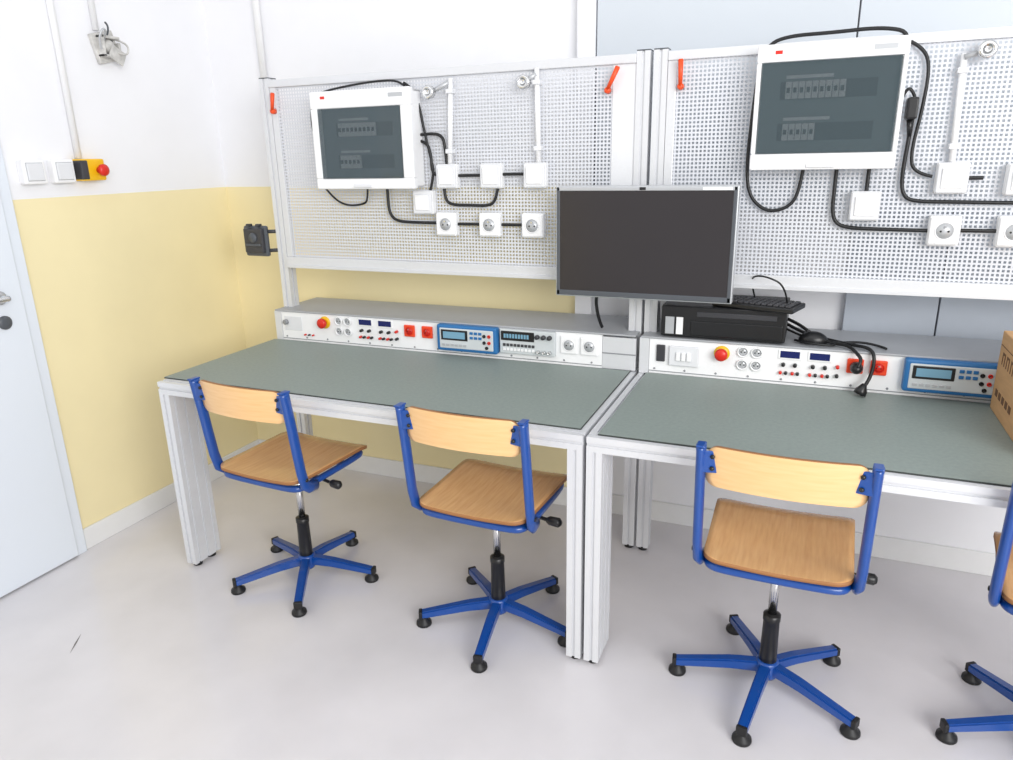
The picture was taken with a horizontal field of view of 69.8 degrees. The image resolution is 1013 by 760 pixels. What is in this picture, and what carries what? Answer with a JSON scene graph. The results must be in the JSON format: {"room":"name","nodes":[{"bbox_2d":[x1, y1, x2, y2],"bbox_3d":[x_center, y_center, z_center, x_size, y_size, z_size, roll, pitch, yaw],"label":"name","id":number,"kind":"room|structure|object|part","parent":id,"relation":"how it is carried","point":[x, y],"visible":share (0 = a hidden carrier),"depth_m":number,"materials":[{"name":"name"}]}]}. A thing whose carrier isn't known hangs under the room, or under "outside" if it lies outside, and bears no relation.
{"room":"electrical training lab","nodes":[
{"label":"electrical training lab","id":0,"kind":"room"},
{"bbox_2d":[0,0,225,199],"bbox_3d":[-2.642,-0.867,0.458,0.150,1.715,6.650,6,18,22],"label":"wall","id":1,"kind":"structure","parent":0,"point":[151,119],"depth_m":2.90,"materials":[{"name":"white paint"}]},
{"bbox_2d":[16,159,47,184],"bbox_3d":[-1.696,-0.744,2.598,0.040,0.085,0.085,6,18,22],"label":"light switch","id":2,"kind":"object","parent":1,"relation":"attached to","point":[30,172],"visible":1,"depth_m":2.58,"materials":[{"name":"white plastic"}]},
{"bbox_2d":[46,159,75,182],"bbox_3d":[-1.652,-0.776,2.699,0.040,0.085,0.085,6,18,22],"label":"light switch","id":3,"kind":"object","parent":1,"relation":"attached to","point":[60,170],"visible":1,"depth_m":2.68,"materials":[{"name":"white plastic"}]},
{"bbox_2d":[46,0,81,158],"bbox_3d":[-1.643,-1.596,2.529,0.024,1.578,0.024,6,18,22],"label":"conduit pipe","id":4,"kind":"object","parent":1,"relation":"attached to","point":[50,4],"visible":1,"depth_m":2.67,"materials":[{"name":"white plastic"}]},
{"bbox_2d":[72,159,109,180],"bbox_3d":[-1.588,-0.807,2.786,0.088,0.080,0.106,6,18,22],"label":"switch","id":5,"kind":"object","parent":1,"relation":"attached to","point":[85,169],"visible":0.98,"depth_m":2.77,"materials":[{"name":"yellow plastic"}]},
{"bbox_3d":[-1.614,-0.797,2.757,0.043,0.070,0.031,6,18,22],"label":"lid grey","id":6,"kind":"part","parent":5,"relation":"part of","materials":[{"name":"plastic"}]},
{"bbox_2d":[87,0,128,65],"bbox_3d":[-1.546,-1.815,2.650,0.077,1.234,0.129,6,18,22],"label":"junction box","id":7,"kind":"object","parent":1,"relation":"attached to","point":[105,49],"visible":1,"depth_m":2.79,"materials":[{"name":"white plastic"}]},
{"bbox_3d":[-1.562,-1.294,2.822,0.018,0.128,0.126,6,18,22],"label":"plate","id":8,"kind":"part","parent":7,"relation":"part of","materials":[{"name":"white plastic"}]},
{"bbox_2d":[12,187,257,528],"bbox_3d":[-2.611,0.614,0.913,0.150,1.385,6.650,6,18,22],"label":"paint","id":9,"kind":"object","parent":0,"point":[131,292],"visible":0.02,"depth_m":3.05,"materials":[{"name":"yellow paint"}]},
{"bbox_2d":[0,145,86,554],"bbox_3d":[-1.922,-0.196,2.199,0.020,2.150,0.995,6,18,22],"label":"door","id":10,"kind":"structure","parent":9,"relation":"attached to","point":[5,192],"depth_m":2.69,"materials":[{"name":"paint"}]},
{"bbox_2d":[0,195,78,597],"bbox_3d":[-1.925,-0.167,2.184,0.032,2.087,0.950,6,18,22],"label":"leaf","id":11,"kind":"object","parent":10,"relation":"attached to","point":[37,536],"visible":1,"depth_m":2.65,"materials":[{"name":"paint"}]},
{"bbox_2d":[0,291,5,304],"bbox_3d":[-1.757,-0.283,2.517,0.010,0.048,0.048,6,18,22],"label":"rose","id":12,"kind":"object","parent":11,"relation":"attached to","point":[1,293],"visible":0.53,"depth_m":2.52,"materials":[{"name":"silver metal"}]},
{"bbox_3d":[-1.738,-0.281,2.510,0.046,0.020,0.020,6,18,22],"label":"handle neck","id":13,"kind":"object","parent":12,"relation":"attached to","visible":0},
{"bbox_2d":[0,296,9,302],"bbox_3d":[-1.740,-0.261,2.442,0.023,0.017,0.138,6,18,22],"label":"lever","id":14,"kind":"object","parent":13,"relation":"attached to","point":[3,299],"visible":1,"depth_m":2.48,"materials":[{"name":"silver metal"}]},
{"bbox_2d":[0,316,11,329],"bbox_3d":[-1.755,-0.200,2.543,0.010,0.048,0.048,6,18,22],"label":"rose","id":15,"kind":"object","parent":11,"relation":"attached to","point":[5,321],"visible":1,"depth_m":2.54,"materials":[{"name":"grey metal"}]},
{"bbox_2d":[83,439,258,548],"bbox_3d":[-1.514,0.502,3.409,0.012,0.090,1.050,6,18,22],"label":"baseboard","id":16,"kind":"structure","parent":9,"relation":"attached to","point":[101,530],"depth_m":3.17,"materials":[{"name":"plastic"}]},
{"bbox_2d":[202,0,576,186],"bbox_3d":[-0.521,-1.684,2.970,1.760,1.715,0.150,6,18,22],"label":"wall","id":17,"kind":"structure","parent":0,"point":[302,38],"depth_m":3.00,"materials":[{"name":"white paint"}]},
{"bbox_2d":[252,0,266,77],"bbox_3d":[-1.087,-1.910,3.040,0.030,1.300,0.030,6,18,22],"label":"conduit","id":18,"kind":"object","parent":17,"relation":"attached to","point":[255,3],"visible":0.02,"depth_m":3.16,"materials":[{"name":"white plastic"}]},
{"bbox_2d":[226,185,574,486],"bbox_3d":[-0.490,-0.202,3.425,1.760,1.385,0.150,6,18,22],"label":"paint","id":19,"kind":"object","parent":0,"point":[259,277],"visible":0.14,"depth_m":3.35,"materials":[{"name":"yellow paint"}]},
{"bbox_2d":[259,439,566,505],"bbox_3d":[-0.502,0.440,3.541,1.748,0.090,0.012,6,18,22],"label":"baseboard","id":20,"kind":"structure","parent":19,"relation":"attached to","point":[367,464],"depth_m":3.54,"materials":[{"name":"plastic"}]},
{"bbox_2d":[0,467,1012,759],"bbox_3d":[0.395,1.620,-0.039,6.700,0.100,6.700,6,18,22],"label":"floor","id":21,"kind":"structure","parent":0,"point":[165,662],"depth_m":2.29,"materials":[{"name":"plastic"}]},
{"bbox_2d":[187,376,378,617],"bbox_3d":[-0.749,0.341,2.640,0.531,0.819,0.529,7,19,25],"label":"chair","id":22,"kind":"object","parent":21,"relation":"on","point":[291,461],"visible":1,"depth_m":2.52,"materials":[{"name":"brown wood"}]},
{"bbox_3d":[-0.864,0.069,2.335,0.367,0.115,0.054,7,19,25],"label":"backrest","id":23,"kind":"part","parent":22,"relation":"part of","materials":[{"name":"brown wood"}]},
{"bbox_3d":[-0.877,0.702,2.677,0.240,0.056,0.032,-9,19,-24],"label":"arm","id":24,"kind":"part","parent":22,"relation":"part of"},
{"bbox_3d":[-0.847,0.654,2.831,0.032,0.056,0.240,-17,23,-41],"label":"arm","id":25,"kind":"part","parent":22,"relation":"part of"},
{"bbox_3d":[-0.758,0.296,2.616,0.368,0.023,0.392,7,19,25],"label":"seat frame","id":26,"kind":"part","parent":22,"relation":"part of","materials":[{"name":"blue metal"}]},
{"bbox_3d":[-0.759,0.277,2.610,0.379,0.033,0.402,7,19,25],"label":"seat","id":27,"kind":"part","parent":22,"relation":"part of","materials":[{"name":"brown wood"}]},
{"bbox_3d":[-0.732,0.722,2.601,0.032,0.056,0.240,-3,17,-7],"label":"arm","id":28,"kind":"part","parent":22,"relation":"part of"},
{"bbox_3d":[-0.684,0.645,2.851,0.032,0.056,0.240,8,19,27],"label":"arm","id":29,"kind":"part","parent":22,"relation":"part of"},
{"bbox_3d":[-0.585,0.356,2.483,0.049,0.030,0.030,9,20,31],"label":"lever knob","id":30,"kind":"part","parent":22,"relation":"part of","materials":[{"name":"black plastic"}]},
{"bbox_3d":[-0.613,0.687,2.709,0.240,0.056,0.032,2,17,10],"label":"arm","id":31,"kind":"part","parent":22,"relation":"part of"},
{"bbox_2d":[157,49,653,658],"bbox_3d":[-0.348,-0.204,2.682,1.594,1.819,0.950,6,18,22],"label":"workbench","id":32,"kind":"object","parent":21,"relation":"on","point":[563,397],"visible":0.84,"depth_m":2.67,"materials":[{"name":"metal"}]},
{"bbox_3d":[-1.199,0.363,2.764,0.045,0.689,0.130,6,18,22],"label":"leg","id":33,"kind":"part","parent":32,"relation":"part of","materials":[{"name":"metal"}]},
{"bbox_2d":[243,224,277,255],"bbox_3d":[-1.059,-0.602,3.126,0.160,0.138,0.057,3,17,12],"label":"box","id":34,"kind":"object","parent":32,"relation":"attached to","point":[256,237],"visible":1,"depth_m":3.11,"materials":[{"name":"grey plastic"}]},
{"bbox_3d":[-1.003,-0.638,3.115,0.046,0.016,0.016,-4,17,-9],"label":"hinge arm","id":35,"kind":"part","parent":34,"relation":"part of","materials":[{"name":"grey plastic"}]},
{"bbox_3d":[-1.002,-0.561,3.138,0.046,0.016,0.016,-4,17,-9],"label":"hinge arm","id":36,"kind":"part","parent":34,"relation":"part of","materials":[{"name":"grey plastic"}]},
{"bbox_3d":[-0.938,-1.112,2.905,0.017,0.070,0.037,-16,22,-40],"label":"clamp lever","id":37,"kind":"part","parent":32,"relation":"part of","materials":[{"name":"orange plastic"}]},
{"bbox_3d":[-0.930,-0.855,3.024,0.029,0.675,0.026,6,18,22],"label":"frame","id":38,"kind":"part","parent":32,"relation":"part of","materials":[{"name":"metal"}]},
{"bbox_3d":[-0.950,-0.357,3.202,0.045,1.799,0.050,6,18,22],"label":"post","id":39,"kind":"part","parent":32,"relation":"part of","materials":[{"name":"metal"}]},
{"bbox_2d":[309,86,424,188],"bbox_3d":[-0.530,-0.914,2.768,0.437,0.357,0.100,6,18,22],"label":"enclosure","id":40,"kind":"object","parent":32,"relation":"attached to","point":[370,138],"visible":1,"depth_m":2.72,"materials":[{"name":"white plastic"}]},
{"bbox_3d":[-0.552,-0.891,2.734,0.358,0.254,0.003,6,18,22],"label":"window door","id":41,"kind":"part","parent":40,"relation":"part of","materials":[{"name":"grey glass"}]},
{"bbox_2d":[413,89,424,186],"bbox_3d":[-0.335,-0.897,2.700,0.010,0.345,0.080,6,18,22],"label":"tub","id":42,"kind":"object","parent":40,"relation":"in","point":[418,162],"depth_m":2.70,"materials":[{"name":"white plastic"}]},
{"bbox_3d":[-0.247,-0.442,2.859,1.491,0.045,0.042,6,18,22],"label":"rail","id":43,"kind":"part","parent":32,"relation":"part of","materials":[{"name":"metal"}]},
{"bbox_2d":[413,190,436,213],"bbox_3d":[-0.315,-0.680,2.780,0.084,0.088,0.048,6,18,22],"label":"rocker switch","id":44,"kind":"object","parent":32,"relation":"attached to","point":[424,201],"visible":0.99,"depth_m":2.76,"materials":[{"name":"white plastic"}]},
{"bbox_2d":[283,316,597,355],"bbox_3d":[-0.320,-0.175,2.865,1.397,0.094,0.037,6,18,22],"label":"supplies","id":45,"kind":"object","parent":32,"relation":"on","point":[568,344],"visible":1,"depth_m":2.93,"materials":[{"name":"white plastic"}]},
{"bbox_3d":[-0.580,-0.236,2.975,0.060,0.023,0.002,6,18,22],"label":"display panel","id":46,"kind":"part","parent":45,"relation":"part of","materials":[{"name":"blue plastic"}]},
{"bbox_3d":[-0.494,-0.227,2.940,0.060,0.023,0.002,6,18,22],"label":"display panel","id":47,"kind":"part","parent":45,"relation":"part of","materials":[{"name":"blue plastic"}]},
{"bbox_2d":[404,325,414,336],"bbox_3d":[-0.388,-0.196,2.903,0.048,0.048,0.009,6,18,22],"label":"socket","id":48,"kind":"object","parent":45,"relation":"attached to","point":[409,330],"depth_m":2.90,"materials":[{"name":"red plastic"}]},
{"bbox_2d":[421,326,432,338],"bbox_3d":[-0.314,-0.189,2.874,0.048,0.048,0.009,6,18,22],"label":"socket","id":49,"kind":"object","parent":45,"relation":"attached to","point":[427,332],"depth_m":2.87,"materials":[{"name":"red plastic"}]},
{"bbox_3d":[-0.279,-0.782,2.760,1.383,0.685,0.001,6,18,22],"label":"perforated panel","id":50,"kind":"part","parent":32,"relation":"part of","materials":[{"name":"white metal"}]},
{"bbox_2d":[436,164,459,188],"bbox_3d":[-0.220,-0.761,2.713,0.084,0.088,0.048,6,18,22],"label":"junction box","id":51,"kind":"object","parent":32,"relation":"attached to","point":[447,177],"visible":1,"depth_m":2.69,"materials":[{"name":"white plastic"}]},
{"bbox_2d":[436,212,459,235],"bbox_3d":[-0.226,-0.595,2.768,0.084,0.088,0.048,6,18,22],"label":"power socket","id":52,"kind":"object","parent":32,"relation":"attached to","point":[446,222],"visible":1,"depth_m":2.75,"materials":[{"name":"white plastic"}]},
{"bbox_3d":[-0.260,-1.122,2.652,1.491,0.028,0.038,6,18,22],"label":"rail","id":53,"kind":"part","parent":32,"relation":"part of","materials":[{"name":"metal"}]},
{"bbox_2d":[437,323,499,354],"bbox_3d":[-0.150,-0.159,2.793,0.255,0.104,0.041,6,18,22],"label":"supplies","id":54,"kind":"object","parent":32,"relation":"on","point":[452,337],"visible":1,"depth_m":2.77,"materials":[{"name":"blue plastic"}]},
{"bbox_3d":[-0.201,-0.172,2.792,0.113,0.041,0.004,6,18,22],"label":"display frame","id":55,"kind":"part","parent":54,"relation":"part of","materials":[{"name":"black plastic"}]},
{"bbox_2d":[479,212,502,236],"bbox_3d":[-0.060,-0.578,2.702,0.084,0.088,0.048,6,18,22],"label":"power socket","id":56,"kind":"object","parent":32,"relation":"attached to","point":[489,222],"visible":1,"depth_m":2.69,"materials":[{"name":"white plastic"}]},
{"bbox_2d":[480,163,503,187],"bbox_3d":[-0.054,-0.744,2.647,0.084,0.088,0.048,6,18,22],"label":"junction box","id":57,"kind":"object","parent":32,"relation":"attached to","point":[491,174],"visible":1,"depth_m":2.63,"materials":[{"name":"white plastic"}]},
{"bbox_2d":[500,328,555,356],"bbox_3d":[0.077,-0.139,2.706,0.219,0.093,0.033,6,18,22],"label":"function generator","id":58,"kind":"object","parent":32,"relation":"on","point":[514,341],"visible":1,"depth_m":2.70,"materials":[{"name":"white plastic"}]},
{"bbox_3d":[0.041,-0.163,2.710,0.133,0.036,0.004,6,18,22],"label":"display panel","id":59,"kind":"part","parent":58,"relation":"part of","materials":[{"name":"black plastic"}]},
{"bbox_2d":[522,213,545,237],"bbox_3d":[0.098,-0.562,2.639,0.084,0.088,0.048,6,18,22],"label":"power socket","id":60,"kind":"object","parent":32,"relation":"attached to","point":[533,224],"visible":1,"depth_m":2.62,"materials":[{"name":"white plastic"}]},
{"bbox_2d":[523,162,547,187],"bbox_3d":[0.103,-0.728,2.584,0.084,0.088,0.048,6,18,22],"label":"junction box","id":61,"kind":"object","parent":32,"relation":"attached to","point":[535,174],"visible":1,"depth_m":2.56,"materials":[{"name":"white plastic"}]},
{"bbox_3d":[0.223,0.508,2.196,0.045,0.689,0.130,6,18,22],"label":"leg","id":62,"kind":"part","parent":32,"relation":"part of","materials":[{"name":"metal"}]},
{"bbox_3d":[0.349,-0.992,2.387,0.051,0.076,0.017,11,21,35],"label":"clamp lever","id":63,"kind":"part","parent":32,"relation":"part of","materials":[{"name":"orange plastic"}]},
{"bbox_3d":[0.400,-0.720,2.494,0.079,0.675,0.022,6,18,22],"label":"frame","id":64,"kind":"part","parent":32,"relation":"part of","materials":[{"name":"white metal"}]},
{"bbox_3d":[0.472,-0.213,2.634,0.045,1.799,0.050,6,18,22],"label":"post","id":65,"kind":"part","parent":32,"relation":"part of","materials":[{"name":"metal"}]},
{"bbox_2d":[556,185,740,327],"bbox_3d":[0.471,-0.402,2.473,0.597,0.509,0.135,6,18,22],"label":"computer monitor","id":66,"kind":"object","parent":32,"relation":"on","point":[678,243],"visible":1,"depth_m":2.39,"materials":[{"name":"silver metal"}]},
{"bbox_2d":[393,402,566,672],"bbox_3d":[-0.024,0.422,2.324,0.522,0.819,0.528,7,19,24],"label":"chair","id":67,"kind":"object","parent":21,"relation":"on","point":[496,497],"visible":0.98,"depth_m":2.22,"materials":[{"name":"brown wood"}]},
{"bbox_3d":[-0.166,0.762,2.432,0.240,0.056,0.032,-2,17,-4],"label":"arm","id":68,"kind":"part","parent":67,"relation":"part of"},
{"bbox_3d":[-0.133,0.144,2.041,0.367,0.115,0.054,7,19,24],"label":"backrest","id":69,"kind":"part","parent":67,"relation":"part of","materials":[{"name":"brown wood"}]},
{"bbox_3d":[-0.080,0.720,2.566,0.032,0.056,0.240,-8,18,-21],"label":"arm","id":70,"kind":"part","parent":67,"relation":"part of"},
{"bbox_3d":[-0.059,0.797,2.312,0.032,0.056,0.240,3,18,13],"label":"arm","id":71,"kind":"part","parent":67,"relation":"part of"},
{"bbox_3d":[-0.034,0.371,2.325,0.368,0.023,0.392,7,19,24],"label":"seat frame","id":72,"kind":"part","parent":67,"relation":"part of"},
{"bbox_3d":[-0.035,0.351,2.319,0.379,0.033,0.402,7,19,24],"label":"seat","id":73,"kind":"part","parent":67,"relation":"part of","materials":[{"name":"brown wood"}]},
{"bbox_3d":[0.080,0.728,2.529,0.240,0.056,0.032,-15,22,-38],"label":"arm","id":74,"kind":"part","parent":67,"relation":"part of"},
{"bbox_3d":[0.093,0.775,2.372,0.240,0.056,0.032,9,20,30],"label":"arm","id":75,"kind":"part","parent":67,"relation":"part of"},
{"bbox_3d":[0.144,0.429,2.198,0.049,0.030,0.030,9,20,29],"label":"lever knob","id":76,"kind":"part","parent":67,"relation":"part of","materials":[{"name":"black plastic"}]},
{"bbox_2d":[668,441,884,747],"bbox_3d":[0.735,0.504,2.006,0.525,0.819,0.525,6,19,23],"label":"chair","id":77,"kind":"object","parent":21,"relation":"on","point":[814,552],"visible":1,"depth_m":1.90,"materials":[{"name":"blue metal"}]},
{"bbox_3d":[0.623,0.833,2.150,0.240,0.056,0.032,3,18,14],"label":"arm","id":78,"kind":"part","parent":77,"relation":"part of"},
{"bbox_3d":[0.750,0.799,2.250,0.032,0.056,0.240,-2,17,-3],"label":"arm","id":79,"kind":"part","parent":77,"relation":"part of"},
{"bbox_3d":[0.683,0.876,2.003,0.032,0.056,0.240,9,20,31],"label":"arm","id":80,"kind":"part","parent":77,"relation":"part of"},
{"bbox_3d":[0.751,0.454,1.998,0.368,0.023,0.392,6,19,23],"label":"seat frame","id":81,"kind":"part","parent":77,"relation":"part of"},
{"bbox_3d":[0.750,0.435,1.992,0.379,0.033,0.402,6,19,23],"label":"seat","id":82,"kind":"part","parent":77,"relation":"part of","materials":[{"name":"brown wood"}]},
{"bbox_3d":[0.655,0.228,1.713,0.367,0.115,0.054,6,19,23],"label":"backrest","id":83,"kind":"part","parent":77,"relation":"part of","materials":[{"name":"brown wood"}]},
{"bbox_3d":[0.888,0.823,2.164,0.240,0.056,0.032,-8,18,-20],"label":"arm","id":84,"kind":"part","parent":77,"relation":"part of"},
{"bbox_3d":[0.848,0.870,2.012,0.032,0.056,0.240,-15,22,-37],"label":"arm","id":85,"kind":"part","parent":77,"relation":"part of"},
{"bbox_3d":[0.932,0.512,1.875,0.049,0.030,0.030,8,19,28],"label":"lever knob","id":86,"kind":"part","parent":77,"relation":"part of","materials":[{"name":"black plastic"}]},
{"bbox_2d":[584,26,1012,662],"bbox_3d":[1.131,-0.060,2.089,1.584,1.833,0.950,6,18,22],"label":"workbench","id":87,"kind":"object","parent":21,"relation":"on","point":[955,448],"visible":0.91,"depth_m":2.20,"materials":[{"name":"metal"}]},
{"bbox_3d":[0.275,0.513,2.175,0.045,0.689,0.130,6,18,22],"label":"leg","id":88,"kind":"part","parent":87,"relation":"part of","materials":[{"name":"metal"}]},
{"bbox_3d":[0.523,-0.207,2.613,0.045,1.799,0.050,6,18,22],"label":"post","id":89,"kind":"part","parent":87,"relation":"part of","materials":[{"name":"metal"}]},
{"bbox_3d":[0.544,-0.705,2.435,0.029,0.675,0.026,6,18,22],"label":"frame","id":90,"kind":"part","parent":87,"relation":"part of","materials":[{"name":"metal"}]},
{"bbox_3d":[0.552,-0.976,2.304,0.017,0.082,0.026,6,18,22],"label":"clamp lever","id":91,"kind":"part","parent":87,"relation":"part of","materials":[{"name":"orange plastic"}]},
{"bbox_2d":[661,295,789,342],"bbox_3d":[0.773,-0.222,2.554,0.405,0.112,0.273,6,18,22],"label":"desktop computer","id":92,"kind":"object","parent":87,"relation":"on","point":[686,319],"visible":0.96,"depth_m":2.44,"materials":[{"name":"black plastic"}]},
{"bbox_2d":[712,275,804,313],"bbox_3d":[0.841,-0.300,2.414,0.270,0.114,0.136,12,21,37],"label":"keyboard","id":93,"kind":"object","parent":92,"relation":"on","point":[786,306],"visible":0.84,"depth_m":2.37,"materials":[{"name":"black plastic"}]},
{"bbox_2d":[656,344,887,378],"bbox_3d":[0.853,-0.060,2.394,0.721,0.084,0.037,6,18,22],"label":"supplies","id":94,"kind":"object","parent":87,"relation":"on","point":[685,356],"visible":0.96,"depth_m":2.42,"materials":[{"name":"white plastic"}]},
{"bbox_2d":[656,344,664,361],"bbox_3d":[0.539,-0.095,2.536,0.030,0.060,0.008,6,18,22],"label":"switch","id":95,"kind":"object","parent":94,"relation":"attached to","point":[660,353],"depth_m":2.53,"materials":[{"name":"grey plastic"}]},
{"bbox_3d":[0.926,-0.082,2.372,0.060,0.023,0.002,6,18,22],"label":"display panel","id":96,"kind":"part","parent":94,"relation":"part of","materials":[{"name":"blue plastic"}]},
{"bbox_3d":[1.010,-0.074,2.339,0.060,0.023,0.002,6,18,22],"label":"display panel","id":97,"kind":"part","parent":94,"relation":"part of","materials":[{"name":"blue plastic"}]},
{"bbox_2d":[798,330,827,343],"bbox_3d":[1.011,-0.143,2.392,0.090,0.043,0.060,6,18,22],"label":"computer mouse","id":98,"kind":"object","parent":87,"relation":"on","point":[810,336],"visible":0.77,"depth_m":2.37,"materials":[{"name":"black plastic"}]},
{"bbox_2d":[749,35,911,169],"bbox_3d":[0.950,-0.812,2.161,0.402,0.355,0.100,6,18,22],"label":"enclosure","id":99,"kind":"object","parent":87,"relation":"attached to","point":[832,104],"visible":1,"depth_m":2.12,"materials":[{"name":"white plastic"}]},
{"bbox_3d":[0.933,-0.798,2.122,0.373,0.257,0.003,6,18,22],"label":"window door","id":100,"kind":"part","parent":99,"relation":"part of","materials":[{"name":"glass"}]},
{"bbox_2d":[787,317,886,396],"bbox_3d":[1.042,-0.089,2.397,0.141,0.199,0.357,-15,22,-38],"label":"bundle","id":101,"kind":"object","parent":87,"relation":"on","point":[855,367],"visible":0.87,"depth_m":2.30,"materials":[{"name":"black plastic"}]},
{"bbox_3d":[1.213,-0.972,2.063,1.491,0.028,0.038,6,18,22],"label":"rail","id":102,"kind":"part","parent":87,"relation":"part of","materials":[{"name":"metal"}]},
{"bbox_3d":[1.195,-0.632,2.171,1.383,0.685,0.001,6,18,22],"label":"perforated panel","id":103,"kind":"part","parent":87,"relation":"part of","materials":[{"name":"white metal"}]},
{"bbox_2d":[848,191,881,220],"bbox_3d":[1.095,-0.532,2.218,0.084,0.088,0.048,6,18,22],"label":"rocker switch","id":104,"kind":"object","parent":87,"relation":"attached to","point":[864,205],"visible":1,"depth_m":2.20,"materials":[{"name":"white plastic"}]},
{"bbox_3d":[1.227,-0.292,2.270,1.491,0.045,0.042,6,18,22],"label":"rail","id":105,"kind":"part","parent":87,"relation":"part of","materials":[{"name":"metal"}]},
{"bbox_2d":[925,215,961,245],"bbox_3d":[1.299,-0.444,2.157,0.084,0.088,0.048,6,18,22],"label":"power socket","id":106,"kind":"object","parent":87,"relation":"attached to","point":[943,230],"visible":1,"depth_m":2.14,"materials":[{"name":"white plastic"}]},
{"bbox_2d":[901,357,997,397],"bbox_3d":[1.343,-0.007,2.196,0.255,0.104,0.041,6,18,22],"label":"function generator","id":107,"kind":"object","parent":87,"relation":"on","point":[927,375],"visible":0.95,"depth_m":2.18,"materials":[{"name":"blue plastic"}]},
{"bbox_3d":[1.292,-0.020,2.196,0.113,0.041,0.004,6,18,22],"label":"display frame","id":108,"kind":"part","parent":107,"relation":"part of","materials":[{"name":"black plastic"}]},
{"bbox_2d":[933,162,970,193],"bbox_3d":[1.296,-0.587,2.113,0.084,0.088,0.048,6,18,22],"label":"rocker switch","id":109,"kind":"object","parent":87,"relation":"attached to","point":[950,177],"visible":1,"depth_m":2.10,"materials":[{"name":"white plastic"}]},
{"bbox_2d":[990,331,1012,440],"bbox_3d":[1.536,0.045,1.869,0.396,0.234,0.412,6,18,22],"label":"carton","id":110,"kind":"object","parent":87,"relation":"on","point":[1001,404],"visible":1,"depth_m":2.02,"materials":[{"name":"brown cardboard"}]},
{"bbox_2d":[993,215,1012,246],"bbox_3d":[1.461,-0.427,2.092,0.084,0.088,0.048,6,18,22],"label":"power socket","id":111,"kind":"object","parent":87,"relation":"attached to","point":[1003,237],"visible":1,"depth_m":2.09,"materials":[{"name":"white plastic"}]},
{"bbox_2d":[1002,163,1012,195],"bbox_3d":[1.458,-0.566,2.050,0.084,0.088,0.048,6,18,22],"label":"rocker switch","id":112,"kind":"object","parent":87,"relation":"attached to","point":[1007,190],"visible":1,"depth_m":2.05,"materials":[{"name":"white plastic"}]},
{"bbox_3d":[1.453,-0.562,2.038,0.080,0.082,0.006,6,18,22],"label":"frame plate","id":113,"kind":"part","parent":112,"relation":"part of","materials":[{"name":"white plastic"}]},
{"bbox_2d":[935,482,1012,744],"bbox_3d":[1.407,0.566,1.758,0.528,0.819,0.522,9,20,30],"label":"chair","id":114,"kind":"object","parent":21,"relation":"on","point":[1000,589],"visible":1,"depth_m":1.88,"materials":[{"name":"blue metal"}]},
{"bbox_3d":[1.274,0.897,1.895,0.240,0.056,0.032,1,17,6],"label":"arm","id":115,"kind":"part","parent":114,"relation":"part of"},
{"bbox_3d":[1.385,0.860,2.010,0.032,0.056,0.240,-5,17,-11],"label":"arm","id":116,"kind":"part","parent":114,"relation":"part of"},
{"bbox_3d":[1.406,0.494,1.755,0.379,0.033,0.402,9,20,30],"label":"seat","id":117,"kind":"part","parent":114,"relation":"part of","materials":[{"name":"brown wood"}]},
{"bbox_3d":[1.406,0.513,1.761,0.368,0.023,0.392,9,20,30],"label":"seat frame","id":118,"kind":"part","parent":114,"relation":"part of","materials":[{"name":"blue metal"}]},
{"bbox_2d":[575,0,597,314],"bbox_3d":[0.302,-0.909,2.751,0.070,3.100,0.040,6,18,22],"label":"pilaster","id":119,"kind":"object","parent":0,"point":[587,10],"visible":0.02,"depth_m":2.65,"materials":[{"name":"white paint"}]},
{"bbox_2d":[594,0,1005,552],"bbox_3d":[2.497,-0.716,1.972,4.740,3.100,0.150,6,18,22],"label":"wall","id":120,"kind":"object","parent":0,"point":[914,518],"visible":0.02,"depth_m":2.68,"materials":[{"name":"white paint"}]},
{"bbox_2d":[595,0,859,208],"bbox_3d":[0.732,-1.009,2.536,0.855,0.800,0.034,6,18,22],"label":"board","id":121,"kind":"object","parent":120,"relation":"attached to","point":[623,26],"visible":0.21,"depth_m":2.50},
{"bbox_2d":[612,494,994,575],"bbox_3d":[2.529,0.749,2.329,4.670,0.090,0.012,6,18,22],"label":"baseboard","id":122,"kind":"structure","parent":120,"relation":"attached to","point":[916,552],"depth_m":2.73,"materials":[{"name":"plastic"}]},
{"bbox_2d":[842,211,952,335],"bbox_3d":[1.328,-0.317,2.498,0.285,0.515,0.034,6,18,22],"label":"board","id":123,"kind":"object","parent":120,"relation":"attached to","point":[896,314],"visible":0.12,"depth_m":2.49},
{"bbox_2d":[839,0,1012,209],"bbox_3d":[1.772,-1.332,1.984,1.405,1.700,0.034,6,18,22],"label":"board","id":124,"kind":"object","parent":120,"relation":"attached to","point":[914,16],"visible":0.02,"depth_m":2.26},
{"bbox_2d":[934,212,1012,339],"bbox_3d":[1.954,-0.253,2.247,1.060,0.515,0.034,6,18,22],"label":"board","id":125,"kind":"object","parent":120,"relation":"attached to","point":[989,319],"visible":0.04,"depth_m":2.40,"materials":[{"name":"white"}]}
]}

